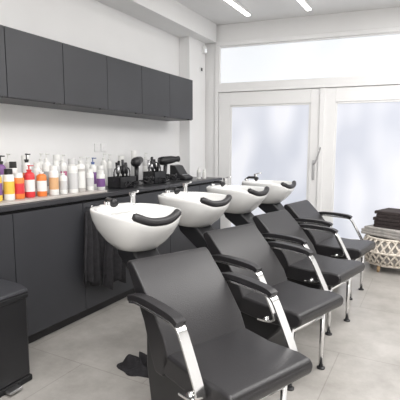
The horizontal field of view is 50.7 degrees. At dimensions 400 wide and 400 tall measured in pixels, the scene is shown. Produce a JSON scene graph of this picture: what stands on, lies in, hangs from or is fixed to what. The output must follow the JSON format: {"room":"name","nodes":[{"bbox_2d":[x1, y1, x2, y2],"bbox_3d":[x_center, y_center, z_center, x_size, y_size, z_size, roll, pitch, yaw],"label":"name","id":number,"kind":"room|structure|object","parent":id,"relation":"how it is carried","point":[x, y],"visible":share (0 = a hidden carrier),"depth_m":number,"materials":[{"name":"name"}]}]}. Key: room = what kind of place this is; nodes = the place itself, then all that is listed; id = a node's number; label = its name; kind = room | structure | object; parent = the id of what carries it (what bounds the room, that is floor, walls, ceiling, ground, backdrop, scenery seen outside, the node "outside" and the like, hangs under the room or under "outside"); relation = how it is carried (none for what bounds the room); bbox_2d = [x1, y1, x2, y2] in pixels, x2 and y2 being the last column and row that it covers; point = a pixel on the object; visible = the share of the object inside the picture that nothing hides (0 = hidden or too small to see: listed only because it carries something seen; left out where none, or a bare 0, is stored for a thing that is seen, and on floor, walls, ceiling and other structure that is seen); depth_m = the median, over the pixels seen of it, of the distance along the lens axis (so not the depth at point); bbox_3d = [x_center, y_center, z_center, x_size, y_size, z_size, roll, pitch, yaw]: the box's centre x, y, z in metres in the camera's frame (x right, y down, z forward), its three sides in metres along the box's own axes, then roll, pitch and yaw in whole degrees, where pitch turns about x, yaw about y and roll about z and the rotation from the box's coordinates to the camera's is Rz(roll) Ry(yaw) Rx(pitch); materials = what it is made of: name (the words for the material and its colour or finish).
{"room":"salon","nodes":[
{"label":"salon","id":0,"kind":"room"},
{"bbox_2d":[0,0,179,179],"bbox_3d":[-1.754,-0.501,2.853,0.150,2.920,8.600,4,8,28],"label":"wall","id":1,"kind":"structure","parent":0,"point":[92,25],"depth_m":3.94,"materials":[{"name":"paint"}]},
{"bbox_2d":[0,25,192,120],"bbox_3d":[-1.312,-0.944,3.085,0.355,0.465,4.500,4,8,28],"label":"upper cabinet","id":2,"kind":"object","parent":1,"relation":"attached to","point":[36,71],"visible":1,"depth_m":3.42,"materials":[{"name":"grey laminate"}]},
{"bbox_2d":[94,143,106,151],"bbox_3d":[-0.971,-0.512,4.125,0.013,0.080,0.170,4,8,28],"label":"wall socket","id":3,"kind":"object","parent":1,"relation":"attached to","point":[97,148],"visible":1,"depth_m":4.11,"materials":[{"name":"white plastic"}]},
{"bbox_2d":[96,0,216,43],"bbox_3d":[-1.729,-1.787,2.273,0.300,0.230,7.580,4,8,28],"label":"beam","id":4,"kind":"structure","parent":1,"relation":"attached to","point":[172,17],"depth_m":4.64,"materials":[{"name":"paint"}]},
{"bbox_2d":[179,36,204,176],"bbox_3d":[-0.096,-0.710,5.577,0.150,2.690,0.420,4,8,28],"label":"wall pillar","id":5,"kind":"structure","parent":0,"point":[191,57],"depth_m":5.42,"materials":[{"name":"paint"}]},
{"bbox_2d":[202,46,206,53],"bbox_3d":[0.060,-1.960,5.503,0.051,0.090,0.060,4,8,28],"label":"sensor","id":6,"kind":"object","parent":5,"relation":"attached to","point":[204,48],"visible":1,"depth_m":5.48,"materials":[{"name":"white plastic"}]},
{"bbox_2d":[0,258,399,399],"bbox_3d":[0.598,1.136,1.872,5.400,0.100,9.000,4,8,28],"label":"floor","id":7,"kind":"structure","parent":0,"point":[79,360],"depth_m":2.70,"materials":[{"name":"tile"}]},
{"bbox_2d":[0,279,31,397],"bbox_3d":[-1.126,0.753,2.297,0.335,0.560,0.300,4,8,28],"label":"pedal bin","id":8,"kind":"object","parent":7,"relation":"on","point":[14,347],"visible":1,"depth_m":2.28,"materials":[{"name":"black plastic"}]},
{"bbox_2d":[0,177,221,343],"bbox_3d":[-1.138,0.433,3.297,0.614,0.960,4.770,4,8,28],"label":"base cabinet","id":9,"kind":"object","parent":7,"relation":"on","point":[42,242],"visible":0.36,"depth_m":2.96,"materials":[{"name":"black"}]},
{"bbox_2d":[83,205,125,289],"bbox_3d":[-0.752,0.365,3.255,0.124,0.684,0.440,4,8,28],"label":"cape","id":10,"kind":"object","parent":9,"relation":"hanging from","point":[101,258],"visible":0.69,"depth_m":3.20,"materials":[{"name":"black fabric"}]},
{"bbox_2d":[0,177,221,211],"bbox_3d":[-1.138,-0.028,3.243,0.614,0.032,4.770,4,8,28],"label":"countertop","id":11,"kind":"structure","parent":9,"relation":"on","point":[146,187],"depth_m":3.42,"materials":[{"name":"grey laminate"}]},
{"bbox_2d":[0,189,106,205],"bbox_3d":[-1.313,-0.013,2.899,0.538,0.017,1.400,4,8,28],"label":"display shelf","id":12,"kind":"object","parent":11,"relation":"on","point":[36,198],"visible":0.48,"depth_m":2.88,"materials":[{"name":"stone"}]},
{"bbox_2d":[0,151,147,200],"bbox_3d":[-0.935,-0.248,3.547,0.385,0.330,2.173,3,8,26],"label":"bottles","id":13,"kind":"object","parent":11,"relation":"on","point":[45,178],"visible":0.98,"depth_m":3.06,"materials":[{"name":"plastic"}]},
{"bbox_2d":[0,176,2,200],"bbox_3d":[-1.272,-0.087,2.638,0.065,0.190,0.065,4,8,28],"label":"bottle","id":14,"kind":"object","parent":13,"relation":"on","point":[1,192],"depth_m":2.64,"materials":[{"name":"plastic"}]},
{"bbox_2d":[0,155,5,197],"bbox_3d":[-1.328,-0.156,2.821,0.065,0.283,0.065,4,8,28],"label":"bottle","id":15,"kind":"object","parent":13,"relation":"on","point":[2,167],"depth_m":2.80,"materials":[{"name":"plastic"}]},
{"bbox_2d":[4,153,9,168],"bbox_3d":[-1.365,-0.184,3.010,0.061,0.294,0.061,4,8,28],"label":"bottle","id":16,"kind":"object","parent":13,"relation":"on","point":[6,164],"depth_m":2.98,"materials":[{"name":"plastic"}]},
{"bbox_2d":[3,169,14,199],"bbox_3d":[-1.224,-0.100,2.702,0.067,0.200,0.067,4,8,28],"label":"bottle","id":17,"kind":"object","parent":13,"relation":"on","point":[8,177],"depth_m":2.68,"materials":[{"name":"plastic"}]},
{"bbox_2d":[9,162,17,172],"bbox_3d":[-1.281,-0.143,2.900,0.061,0.240,0.061,4,8,28],"label":"bottle","id":18,"kind":"object","parent":13,"relation":"on","point":[12,165],"depth_m":2.87,"materials":[{"name":"plastic"}]},
{"bbox_2d":[13,173,24,198],"bbox_3d":[-1.194,-0.094,2.778,0.073,0.170,0.073,4,8,28],"label":"bottle","id":19,"kind":"object","parent":13,"relation":"on","point":[19,182],"depth_m":2.75,"materials":[{"name":"plastic"}]},
{"bbox_2d":[21,155,29,166],"bbox_3d":[-1.294,-0.192,3.142,0.062,0.280,0.062,4,8,28],"label":"bottle","id":20,"kind":"object","parent":13,"relation":"on","point":[23,157],"depth_m":3.11,"materials":[{"name":"plastic"}]},
{"bbox_2d":[22,154,31,177],"bbox_3d":[-1.213,-0.178,2.962,0.061,0.294,0.061,4,8,28],"label":"bottle","id":21,"kind":"object","parent":13,"relation":"on","point":[24,167],"depth_m":2.93,"materials":[{"name":"plastic"}]},
{"bbox_2d":[24,165,35,197],"bbox_3d":[-1.154,-0.127,2.855,0.069,0.218,0.069,4,8,28],"label":"bottle","id":22,"kind":"object","parent":13,"relation":"on","point":[29,177],"depth_m":2.83,"materials":[{"name":"plastic"}]},
{"bbox_2d":[33,162,39,194],"bbox_3d":[-1.173,-0.156,3.046,0.061,0.230,0.061,4,8,28],"label":"bottle","id":23,"kind":"object","parent":13,"relation":"on","point":[36,170],"depth_m":3.02,"materials":[{"name":"plastic"}]},
{"bbox_2d":[39,153,43,167],"bbox_3d":[-1.226,-0.214,3.263,0.061,0.294,0.061,4,8,28],"label":"bottle","id":24,"kind":"object","parent":13,"relation":"on","point":[40,159],"depth_m":3.24,"materials":[{"name":"plastic"}]},
{"bbox_2d":[36,168,46,196],"bbox_3d":[-1.099,-0.125,2.929,0.069,0.196,0.069,4,8,28],"label":"bottle","id":25,"kind":"object","parent":13,"relation":"on","point":[41,179],"depth_m":2.90,"materials":[{"name":"plastic"}]},
{"bbox_2d":[42,153,50,193],"bbox_3d":[-1.131,-0.197,3.121,0.065,0.294,0.065,4,8,28],"label":"bottle","id":26,"kind":"object","parent":13,"relation":"on","point":[46,164],"depth_m":3.09,"materials":[{"name":"plastic"}]},
{"bbox_2d":[49,165,58,194],"bbox_3d":[-1.038,-0.140,2.996,0.067,0.210,0.067,4,8,28],"label":"bottle","id":27,"kind":"object","parent":13,"relation":"on","point":[53,173],"depth_m":2.97,"materials":[{"name":"plastic"}]},
{"bbox_2d":[53,155,60,163],"bbox_3d":[-1.150,-0.224,3.404,0.062,0.280,0.062,4,8,28],"label":"bottle","id":28,"kind":"object","parent":13,"relation":"on","point":[55,157],"depth_m":3.37,"materials":[{"name":"plastic"}]},
{"bbox_2d":[53,160,60,175],"bbox_3d":[-1.088,-0.179,3.203,0.061,0.240,0.061,4,8,28],"label":"bottle","id":29,"kind":"object","parent":13,"relation":"on","point":[55,162],"depth_m":3.18,"materials":[{"name":"plastic"}]},
{"bbox_2d":[59,155,67,183],"bbox_3d":[-1.066,-0.212,3.290,0.061,0.283,0.061,4,8,28],"label":"bottle","id":30,"kind":"object","parent":13,"relation":"on","point":[63,166],"depth_m":3.27,"materials":[{"name":"plastic"}]},
{"bbox_2d":[59,170,67,193],"bbox_3d":[-0.999,-0.132,3.079,0.061,0.174,0.061,4,8,28],"label":"bottle","id":31,"kind":"object","parent":13,"relation":"on","point":[63,186],"depth_m":3.06,"materials":[{"name":"plastic"}]},
{"bbox_2d":[68,159,75,165],"bbox_3d":[-1.019,-0.204,3.369,0.062,0.250,0.062,4,8,28],"label":"bottle","id":32,"kind":"object","parent":13,"relation":"on","point":[71,162],"depth_m":3.33,"materials":[{"name":"plastic"}]},
{"bbox_2d":[67,166,77,192],"bbox_3d":[-0.952,-0.155,3.166,0.074,0.200,0.074,4,8,28],"label":"bottle","id":33,"kind":"object","parent":13,"relation":"on","point":[72,170],"depth_m":3.14,"materials":[{"name":"plastic"}]},
{"bbox_2d":[75,164,85,191],"bbox_3d":[-0.923,-0.172,3.262,0.074,0.210,0.074,4,8,28],"label":"bottle","id":34,"kind":"object","parent":13,"relation":"on","point":[81,167],"depth_m":3.23,"materials":[{"name":"plastic"}]},
{"bbox_2d":[85,157,89,181],"bbox_3d":[-0.995,-0.240,3.729,0.061,0.272,0.061,4,8,28],"label":"bottle","id":35,"kind":"object","parent":13,"relation":"on","point":[87,165],"depth_m":3.70,"materials":[{"name":"plastic"}]},
{"bbox_2d":[86,169,93,190],"bbox_3d":[-0.869,-0.160,3.337,0.061,0.170,0.061,4,8,28],"label":"bottle","id":36,"kind":"object","parent":13,"relation":"on","point":[89,175],"depth_m":3.31,"materials":[{"name":"plastic"}]},
{"bbox_2d":[89,159,96,189],"bbox_3d":[-0.910,-0.224,3.593,0.061,0.272,0.061,4,8,28],"label":"bottle","id":37,"kind":"object","parent":13,"relation":"on","point":[92,166],"depth_m":3.57,"materials":[{"name":"plastic"}]},
{"bbox_2d":[97,165,103,169],"bbox_3d":[-0.879,-0.205,3.739,0.062,0.200,0.062,4,8,28],"label":"bottle","id":38,"kind":"object","parent":13,"relation":"on","point":[100,167],"depth_m":3.71,"materials":[{"name":"plastic"}]},
{"bbox_2d":[96,170,104,189],"bbox_3d":[-0.824,-0.162,3.507,0.071,0.170,0.071,4,8,28],"label":"bottle","id":39,"kind":"object","parent":13,"relation":"on","point":[100,177],"depth_m":3.48,"materials":[{"name":"plastic"}]},
{"bbox_2d":[101,153,107,185],"bbox_3d":[-0.890,-0.280,3.919,0.061,0.305,0.061,4,8,28],"label":"bottle","id":40,"kind":"object","parent":13,"relation":"on","point":[103,162],"depth_m":3.90,"materials":[{"name":"plastic"}]},
{"bbox_2d":[107,154,112,176],"bbox_3d":[-0.868,-0.289,4.044,0.057,0.294,0.057,4,8,28],"label":"bottle","id":41,"kind":"object","parent":13,"relation":"on","point":[109,164],"depth_m":4.02,"materials":[{"name":"plastic"}]},
{"bbox_2d":[118,156,124,175],"bbox_3d":[-0.781,-0.301,4.201,0.062,0.280,0.062,4,8,28],"label":"bottle","id":42,"kind":"object","parent":13,"relation":"on","point":[120,158],"depth_m":4.16,"materials":[{"name":"plastic"}]},
{"bbox_2d":[108,160,138,188],"bbox_3d":[-0.674,-0.235,3.775,0.202,0.250,0.238,4,8,28],"label":"caddy","id":43,"kind":"object","parent":11,"relation":"on","point":[115,182],"visible":1,"depth_m":3.73,"materials":[{"name":"black plastic"}]},
{"bbox_2d":[131,151,136,175],"bbox_3d":[-0.689,-0.350,4.408,0.066,0.330,0.066,4,8,28],"label":"bottle","id":44,"kind":"object","parent":11,"relation":"on","point":[133,153],"depth_m":4.38,"materials":[{"name":"plastic"}]},
{"bbox_2d":[131,157,153,185],"bbox_3d":[-0.550,-0.281,4.064,0.237,0.273,0.276,0,7,3],"label":"hair dryer","id":45,"kind":"object","parent":11,"relation":"on","point":[136,162],"visible":0.91,"depth_m":3.99,"materials":[{"name":"black plastic"}]},
{"bbox_2d":[142,153,147,171],"bbox_3d":[-0.590,-0.355,4.549,0.061,0.305,0.061,4,8,28],"label":"bottle","id":46,"kind":"object","parent":11,"relation":"on","point":[144,164],"depth_m":4.52,"materials":[{"name":"plastic"}]},
{"bbox_2d":[143,157,168,183],"bbox_3d":[-0.436,-0.305,4.290,0.202,0.268,0.218,4,8,28],"label":"caddy","id":47,"kind":"object","parent":11,"relation":"on","point":[159,176],"visible":0.98,"depth_m":4.25,"materials":[{"name":"black plastic"}]},
{"bbox_2d":[158,156,179,181],"bbox_3d":[-0.305,-0.335,4.519,0.276,0.273,0.237,-6,9,-41],"label":"hair dryer","id":48,"kind":"object","parent":11,"relation":"on","point":[165,160],"visible":0.73,"depth_m":4.49,"materials":[{"name":"black plastic"}]},
{"bbox_2d":[170,165,192,179],"bbox_3d":[-0.211,-0.316,4.804,0.207,0.168,0.180,4,8,28],"label":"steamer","id":49,"kind":"object","parent":11,"relation":"on","point":[181,172],"visible":0.88,"depth_m":4.75,"materials":[{"name":"black plastic"}]},
{"bbox_2d":[197,168,205,178],"bbox_3d":[0.020,-0.317,4.926,0.133,0.142,0.056,-5,9,-38],"label":"bottles","id":50,"kind":"object","parent":11,"relation":"on","point":[198,170],"visible":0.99,"depth_m":4.89,"materials":[{"name":"plastic"}]},
{"bbox_2d":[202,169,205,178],"bbox_3d":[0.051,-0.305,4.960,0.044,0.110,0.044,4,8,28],"label":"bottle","id":51,"kind":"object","parent":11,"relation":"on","point":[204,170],"depth_m":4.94,"materials":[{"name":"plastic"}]},
{"bbox_2d":[117,351,148,377],"bbox_3d":[-0.366,0.956,2.514,0.289,0.105,0.182,4,8,28],"label":"towel","id":52,"kind":"object","parent":7,"relation":"on","point":[132,365],"visible":0.76,"depth_m":2.50,"materials":[{"name":"fabric"}]},
{"bbox_2d":[90,190,312,399],"bbox_3d":[-0.115,0.528,2.054,0.562,1.066,1.287,-5,9,-38],"label":"chair","id":53,"kind":"object","parent":7,"relation":"on","point":[200,346],"visible":1,"depth_m":1.87,"materials":[{"name":"black leather"}]},
{"bbox_2d":[129,190,138,204],"bbox_3d":[-0.386,-0.015,2.503,0.089,0.094,0.055,4,8,28],"label":"tap","id":54,"kind":"object","parent":53,"relation":"on","point":[132,195],"depth_m":2.50,"materials":[{"name":"silver metal"}]},
{"bbox_2d":[90,202,181,268],"bbox_3d":[-0.290,0.403,2.309,0.690,0.719,0.478,4,8,28],"label":"basin","id":55,"kind":"object","parent":53,"relation":"in","point":[136,230],"depth_m":2.15,"materials":[{"name":"white ceramic"}]},
{"bbox_2d":[131,209,180,226],"bbox_3d":[-0.208,0.093,2.121,0.290,0.075,0.067,-5,9,-38],"label":"cushion","id":56,"kind":"object","parent":53,"relation":"on","point":[137,220],"depth_m":2.09,"materials":[{"name":"black rubber"}]},
{"bbox_2d":[219,93,229,228],"bbox_3d":[0.337,-0.414,5.747,0.155,2.038,0.070,2,7,19],"label":"stile","id":57,"kind":"object","parent":7,"relation":"on","point":[224,98],"visible":0.44,"depth_m":5.67,"materials":[{"name":"white plastic"}]},
{"bbox_2d":[229,106,231,226],"bbox_3d":[0.418,-0.404,5.714,0.022,1.710,0.040,2,7,19],"label":"bead","id":58,"kind":"object","parent":57,"relation":"attached to","point":[231,106],"visible":0.56,"depth_m":5.66,"materials":[{"name":"white plastic"}]},
{"bbox_2d":[158,181,343,390],"bbox_3d":[0.227,0.444,2.757,0.562,1.066,1.307,-6,9,-43],"label":"chair","id":59,"kind":"object","parent":7,"relation":"on","point":[241,249],"visible":0.79,"depth_m":2.59,"materials":[{"name":"black leather"}]},
{"bbox_2d":[182,181,191,192],"bbox_3d":[-0.094,-0.097,3.188,0.091,0.094,0.049,4,8,28],"label":"tap","id":60,"kind":"object","parent":59,"relation":"on","point":[184,185],"depth_m":3.19,"materials":[{"name":"silver metal"}]},
{"bbox_2d":[158,191,229,253],"bbox_3d":[0.032,0.322,2.990,0.716,0.719,0.466,4,8,28],"label":"basin","id":61,"kind":"object","parent":59,"relation":"in","point":[199,210],"depth_m":2.85,"materials":[{"name":"white ceramic"}]},
{"bbox_2d":[200,194,231,206],"bbox_3d":[0.117,0.009,2.822,0.290,0.075,0.067,-6,9,-43],"label":"cushion","id":62,"kind":"object","parent":59,"relation":"on","point":[204,202],"depth_m":2.77,"materials":[{"name":"black rubber"}]},
{"bbox_2d":[206,176,364,335],"bbox_3d":[0.607,0.366,3.410,1.297,1.066,0.562,6,9,41],"label":"chair","id":63,"kind":"object","parent":7,"relation":"on","point":[279,226],"visible":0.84,"depth_m":3.23,"materials":[{"name":"black leather"}]},
{"bbox_2d":[223,176,231,185],"bbox_3d":[0.249,-0.171,3.808,0.092,0.094,0.044,4,8,28],"label":"tap","id":64,"kind":"object","parent":63,"relation":"on","point":[225,178],"depth_m":3.80,"materials":[{"name":"silver metal"}]},
{"bbox_2d":[206,185,266,225],"bbox_3d":[0.391,0.247,3.616,0.709,0.719,0.453,4,8,28],"label":"basin","id":65,"kind":"object","parent":63,"relation":"in","point":[245,199],"depth_m":3.49,"materials":[{"name":"white ceramic"}]},
{"bbox_2d":[247,186,268,195],"bbox_3d":[0.491,-0.067,3.462,0.067,0.075,0.290,6,9,41],"label":"cushion","id":66,"kind":"object","parent":63,"relation":"on","point":[250,192],"depth_m":3.40,"materials":[{"name":"black rubber"}]},
{"bbox_2d":[242,172,375,299],"bbox_3d":[0.986,0.286,4.082,1.267,1.066,0.562,5,9,37],"label":"chair","id":67,"kind":"object","parent":7,"relation":"on","point":[303,212],"visible":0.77,"depth_m":3.94,"materials":[{"name":"black leather"}]},
{"bbox_2d":[242,180,293,212],"bbox_3d":[0.753,0.170,4.264,0.678,0.719,0.443,4,8,28],"label":"basin","id":68,"kind":"object","parent":67,"relation":"in","point":[279,191],"depth_m":4.13,"materials":[{"name":"white ceramic"}]},
{"bbox_2d":[281,181,295,188],"bbox_3d":[0.875,-0.145,4.117,0.067,0.075,0.290,5,9,37],"label":"cushion","id":69,"kind":"object","parent":67,"relation":"on","point":[283,185],"depth_m":4.05,"materials":[{"name":"black rubber"}]},
{"bbox_2d":[308,88,324,211],"bbox_3d":[1.453,-0.362,5.312,0.168,2.038,0.155,2,7,19],"label":"stile","id":70,"kind":"object","parent":7,"relation":"on","point":[315,93],"depth_m":5.27,"materials":[{"name":"white plastic"}]},
{"bbox_2d":[306,103,310,199],"bbox_3d":[1.376,-0.364,5.379,0.022,1.710,0.040,2,7,19],"label":"bead","id":71,"kind":"object","parent":70,"relation":"attached to","point":[309,103],"visible":0.56,"depth_m":5.33,"materials":[{"name":"white plastic"}]},
{"bbox_2d":[321,88,335,221],"bbox_3d":[1.594,-0.362,5.307,0.155,2.038,0.070,2,7,19],"label":"stile","id":72,"kind":"object","parent":7,"relation":"on","point":[330,93],"visible":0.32,"depth_m":5.24,"materials":[{"name":"white plastic"}]},
{"bbox_2d":[331,102,337,225],"bbox_3d":[1.676,-0.352,5.274,0.022,1.710,0.040,2,7,19],"label":"bead","id":73,"kind":"object","parent":72,"relation":"attached to","point":[336,102],"visible":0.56,"depth_m":5.24,"materials":[{"name":"white plastic"}]},
{"bbox_2d":[363,234,399,271],"bbox_3d":[2.121,0.570,4.638,0.670,0.370,0.670,4,8,28],"label":"basket","id":74,"kind":"object","parent":7,"relation":"on","point":[386,253],"visible":0.67,"depth_m":4.42,"materials":[{"name":"beige wicker"}]},
{"bbox_2d":[361,225,399,239],"bbox_3d":[2.121,0.340,4.610,0.429,0.089,0.530,-4,8,-32],"label":"folded blanket","id":75,"kind":"object","parent":74,"relation":"on","point":[394,234],"visible":0.68,"depth_m":4.51,"materials":[{"name":"grey fabric"}]},
{"bbox_2d":[373,208,399,229],"bbox_3d":[2.154,0.206,4.582,0.347,0.179,0.406,-6,9,-41],"label":"towel","id":76,"kind":"object","parent":75,"relation":"on","point":[389,218],"visible":1,"depth_m":4.52,"materials":[{"name":"black fabric"}]},
{"bbox_2d":[205,43,214,176],"bbox_3d":[2.393,-0.761,5.030,5.140,2.920,0.150,2,7,19],"label":"wall","id":77,"kind":"structure","parent":0,"point":[210,55],"depth_m":5.70,"materials":[{"name":"paint"}]},
{"bbox_2d":[215,89,218,176],"bbox_3d":[0.241,-0.439,5.789,0.045,2.100,0.130,2,7,19],"label":"door frame","id":78,"kind":"structure","parent":77,"relation":"attached to","point":[216,90],"depth_m":5.68,"materials":[{"name":"white plastic"}]},
{"bbox_2d":[215,47,220,83],"bbox_3d":[0.252,-1.784,5.630,0.065,0.480,0.120,2,7,19],"label":"frame","id":79,"kind":"object","parent":77,"relation":"attached to","point":[217,49],"visible":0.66,"depth_m":5.58,"materials":[{"name":"white plastic"}]},
{"bbox_2d":[215,26,399,82],"bbox_3d":[1.523,-1.758,5.182,2.760,0.535,0.120,2,7,19],"label":"frame","id":80,"kind":"object","parent":77,"relation":"in","point":[389,30],"depth_m":5.22,"materials":[{"name":"white plastic"}]},
{"bbox_2d":[215,74,399,88],"bbox_3d":[1.523,-1.460,5.217,2.760,0.065,0.120,2,7,19],"label":"frame","id":81,"kind":"object","parent":77,"relation":"attached to","point":[379,77],"visible":0.75,"depth_m":5.21,"materials":[{"name":"white plastic"}]},
{"bbox_2d":[220,73,399,83],"bbox_3d":[1.519,-1.499,5.201,2.630,0.015,0.045,2,7,19],"label":"bead","id":82,"kind":"object","parent":81,"relation":"on","point":[397,73],"visible":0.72,"depth_m":5.22,"materials":[{"name":"white plastic"}]},
{"bbox_2d":[216,7,399,41],"bbox_3d":[1.534,-2.137,5.170,2.748,0.220,0.589,4,8,28],"label":"header","id":83,"kind":"object","parent":77,"relation":"attached to","point":[385,17],"depth_m":5.15,"materials":[{"name":"white paint"}]},
{"bbox_2d":[218,80,399,92],"bbox_3d":[1.521,-1.405,5.219,2.670,0.045,0.130,2,7,19],"label":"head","id":84,"kind":"object","parent":77,"relation":"attached to","point":[390,82],"visible":0.79,"depth_m":5.20},
{"bbox_2d":[230,89,310,226],"bbox_3d":[0.899,-0.469,5.541,1.037,1.880,0.070,2,7,19],"label":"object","id":85,"kind":"object","parent":84,"relation":"attached to","point":[296,95],"depth_m":5.48,"materials":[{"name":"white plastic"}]},
{"bbox_2d":[230,103,308,106],"bbox_3d":[0.897,-1.222,5.446,1.037,0.022,0.040,2,7,19],"label":"bead","id":86,"kind":"object","parent":85,"relation":"attached to","point":[291,103],"visible":1,"depth_m":5.42,"materials":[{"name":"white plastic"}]},
{"bbox_2d":[333,85,399,238],"bbox_3d":[2.156,-0.417,5.101,1.037,1.880,0.070,2,7,19],"label":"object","id":87,"kind":"object","parent":84,"relation":"attached to","point":[383,92],"depth_m":5.12,"materials":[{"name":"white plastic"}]},
{"bbox_2d":[337,100,399,103],"bbox_3d":[2.154,-1.170,5.007,1.037,0.022,0.040,2,7,19],"label":"bead","id":88,"kind":"object","parent":87,"relation":"attached to","point":[375,101],"visible":1,"depth_m":5.04,"materials":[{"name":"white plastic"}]},
{"bbox_2d":[175,0,399,24],"bbox_3d":[0.598,-1.862,1.514,5.400,0.100,9.000,4,8,28],"label":"ceiling","id":89,"kind":"structure","parent":0,"point":[220,12],"depth_m":4.88,"materials":[{"name":"paint"}]},
{"bbox_2d":[225,0,250,15],"bbox_3d":[0.130,-2.110,4.196,0.060,0.041,1.880,4,8,28],"label":"ceiling lamp","id":90,"kind":"object","parent":89,"relation":"attached to","point":[234,3],"visible":1,"depth_m":4.74,"materials":[{"name":"white plastic"}]},
{"bbox_2d":[298,0,311,10],"bbox_3d":[0.811,-2.090,4.026,0.060,0.041,1.830,4,8,28],"label":"ceiling lamp","id":91,"kind":"object","parent":89,"relation":"attached to","point":[304,3],"visible":1,"depth_m":4.65,"materials":[{"name":"white plastic"}]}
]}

